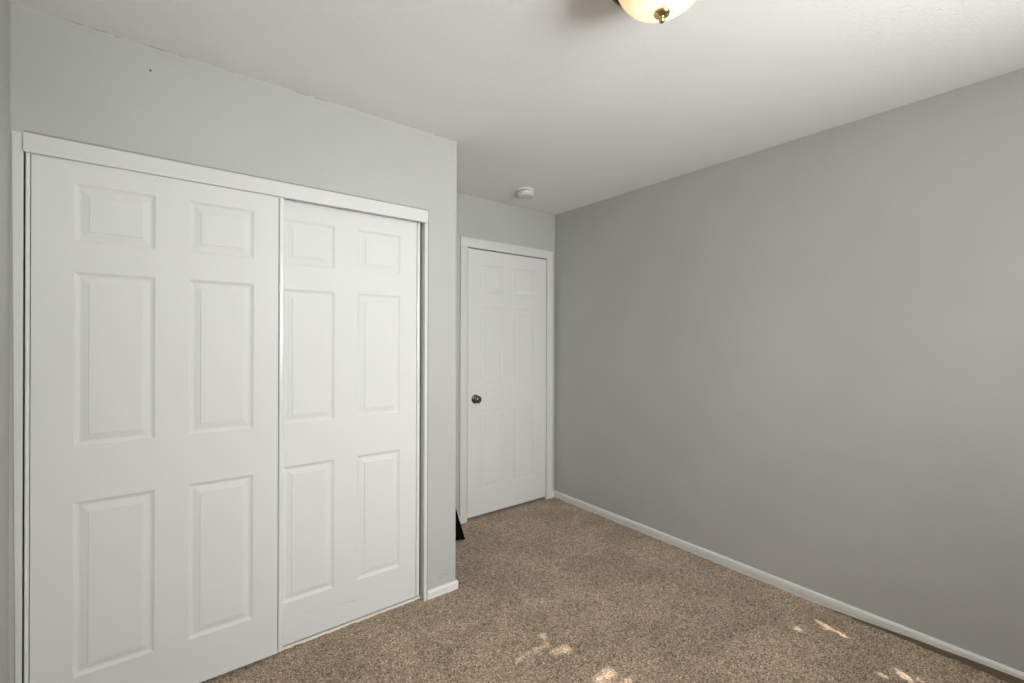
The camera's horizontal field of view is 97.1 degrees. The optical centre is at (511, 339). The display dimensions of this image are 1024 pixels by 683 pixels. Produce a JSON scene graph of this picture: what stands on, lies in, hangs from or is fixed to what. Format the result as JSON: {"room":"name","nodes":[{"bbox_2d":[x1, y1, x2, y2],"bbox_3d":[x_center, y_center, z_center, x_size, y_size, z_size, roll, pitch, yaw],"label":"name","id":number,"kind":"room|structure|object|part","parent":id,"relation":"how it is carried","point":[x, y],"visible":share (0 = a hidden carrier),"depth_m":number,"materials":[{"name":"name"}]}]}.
{"room":"empty bedroom","nodes":[
{"label":"empty bedroom","id":0,"kind":"room"},
{"bbox_2d":[0,0,10,682],"bbox_3d":[-0.880,0.137,0.400,0.120,2.440,4.448,0,0,-38],"label":"wall","id":1,"kind":"structure","parent":0,"point":[4,4],"depth_m":1.41,"materials":[{"name":"grey paint"}]},
{"bbox_2d":[8,3,455,682],"bbox_3d":[-1.000,0.136,2.006,1.653,2.440,0.116,0,0,-38],"label":"wall","id":2,"kind":"structure","parent":0,"point":[69,79],"depth_m":1.85,"materials":[{"name":"grey paint"}]},
{"bbox_2d":[24,153,283,682],"bbox_3d":[-1.296,0.358,1.723,0.770,1.966,0.031,0,0,-38],"label":"door","id":3,"kind":"structure","parent":2,"relation":"in","point":[153,431],"depth_m":1.68,"materials":[{"name":"white paint"}]},
{"bbox_3d":[-1.303,1.338,1.720,0.735,0.005,0.027,0,0,-38],"label":"rail","id":4,"kind":"part","parent":3,"relation":"part of","materials":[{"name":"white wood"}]},
{"bbox_2d":[12,130,428,682],"bbox_3d":[-1.059,0.338,1.953,1.487,2.037,0.134,0,0,-38],"label":"door frame","id":5,"kind":"structure","parent":2,"relation":"attached to","point":[30,142],"depth_m":1.63,"materials":[{"name":"white paint"}]},
{"bbox_2d":[283,199,419,645],"bbox_3d":[-0.794,0.362,2.148,0.766,1.955,0.031,0,0,-38],"label":"door","id":6,"kind":"structure","parent":2,"relation":"in","point":[351,422],"depth_m":2.15,"materials":[{"name":"white paint"}]},
{"bbox_3d":[-0.800,1.337,2.146,0.732,0.005,0.027,0,0,-38],"label":"rail","id":7,"kind":"part","parent":6,"relation":"part of","materials":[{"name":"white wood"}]},
{"bbox_2d":[427,580,457,599],"bbox_3d":[-0.369,1.339,2.416,0.184,0.050,0.013,0,0,-38],"label":"baseboard","id":8,"kind":"structure","parent":2,"relation":"attached to","point":[451,586],"depth_m":2.41,"materials":[{"name":"white paint"}]},
{"bbox_2d":[454,142,456,579],"bbox_3d":[-0.572,0.138,2.730,0.115,2.440,0.736,0,0,-38],"label":"wall","id":9,"kind":"structure","parent":0,"point":[456,142],"depth_m":2.47,"materials":[{"name":"grey paint"}]},
{"bbox_2d":[456,192,554,516],"bbox_3d":[-0.911,0.146,3.059,3.080,2.460,0.200,0,0,-38],"label":"wall","id":10,"kind":"structure","parent":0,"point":[477,217],"depth_m":3.54,"materials":[{"name":"grey paint"}]},
{"bbox_2d":[459,236,552,523],"bbox_3d":[-0.043,0.300,3.645,0.921,2.118,0.100,0,0,-38],"label":"door frame","id":11,"kind":"structure","parent":10,"relation":"attached to","point":[465,242],"depth_m":3.37,"materials":[{"name":"white paint"}]},
{"bbox_2d":[467,248,547,517],"bbox_3d":[-0.011,0.328,3.612,0.790,2.018,0.092,0,0,-38],"label":"door","id":12,"kind":"structure","parent":10,"relation":"in","point":[508,379],"depth_m":3.60,"materials":[{"name":"white paint"}]},
{"bbox_3d":[-0.257,0.450,3.393,0.057,0.057,0.044,0,0,-38],"label":"knob","id":13,"kind":"part","parent":12,"relation":"part of","materials":[{"name":"silver metal"}]},
{"bbox_2d":[10,0,1023,214],"bbox_3d":[0.416,-1.129,1.346,3.320,0.100,4.528,0,0,-38],"label":"ceiling","id":14,"kind":"structure","parent":0,"point":[577,103],"depth_m":1.78,"materials":[{"name":"white paint"}]},
{"bbox_2d":[516,187,534,198],"bbox_3d":[0.100,-1.052,3.273,0.138,0.055,0.138,0,0,-38],"label":"smoke detector","id":15,"kind":"object","parent":14,"relation":"attached to","point":[524,192],"visible":1,"depth_m":3.23,"materials":[{"name":"white plastic"}]},
{"bbox_3d":[0.100,-1.073,3.273,0.138,0.013,0.138,0,0,-38],"label":"plate","id":16,"kind":"part","parent":15,"relation":"part of","materials":[{"name":"white plastic"}]},
{"bbox_2d":[612,0,695,23],"bbox_3d":[0.421,-0.984,1.272,0.318,0.190,0.318,0,0,-38],"label":"ceiling light","id":17,"kind":"object","parent":14,"relation":"attached to","point":[648,11],"visible":1,"depth_m":1.27,"materials":[{"name":"beige glass"}]},
{"bbox_2d":[200,497,1008,682],"bbox_3d":[0.378,1.362,1.343,3.130,0.010,4.258,0,0,-38],"label":"floor","id":18,"kind":"structure","parent":0,"point":[551,590],"depth_m":2.11,"materials":[{"name":"brown carpet"}]},
{"bbox_2d":[277,596,419,652],"bbox_3d":[-1.070,1.352,1.964,1.434,0.016,0.071,0,0,-38],"label":"door track","id":19,"kind":"object","parent":18,"relation":"on","point":[362,618],"visible":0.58,"depth_m":2.15,"materials":[{"name":"white metal"}]},
{"bbox_2d":[456,510,464,539],"bbox_3d":[-0.462,0.679,2.993,0.329,1.357,0.062,0,0,-38],"label":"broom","id":20,"kind":"object","parent":18,"relation":"on","point":[459,532],"visible":0.19,"depth_m":3.05,"materials":[{"name":"black"}]},
{"bbox_2d":[554,68,1023,671],"bbox_3d":[1.654,0.145,2.356,0.120,2.440,4.448,0,0,-38],"label":"wall","id":21,"kind":"structure","parent":0,"point":[800,361],"depth_m":2.29,"materials":[{"name":"grey paint"}]},
{"bbox_2d":[554,490,1023,682],"bbox_3d":[1.621,1.341,2.283,0.014,0.060,4.128,0,0,-38],"label":"baseboard","id":22,"kind":"structure","parent":21,"relation":"attached to","point":[1000,671],"depth_m":2.28,"materials":[{"name":"white paint"}]}
]}

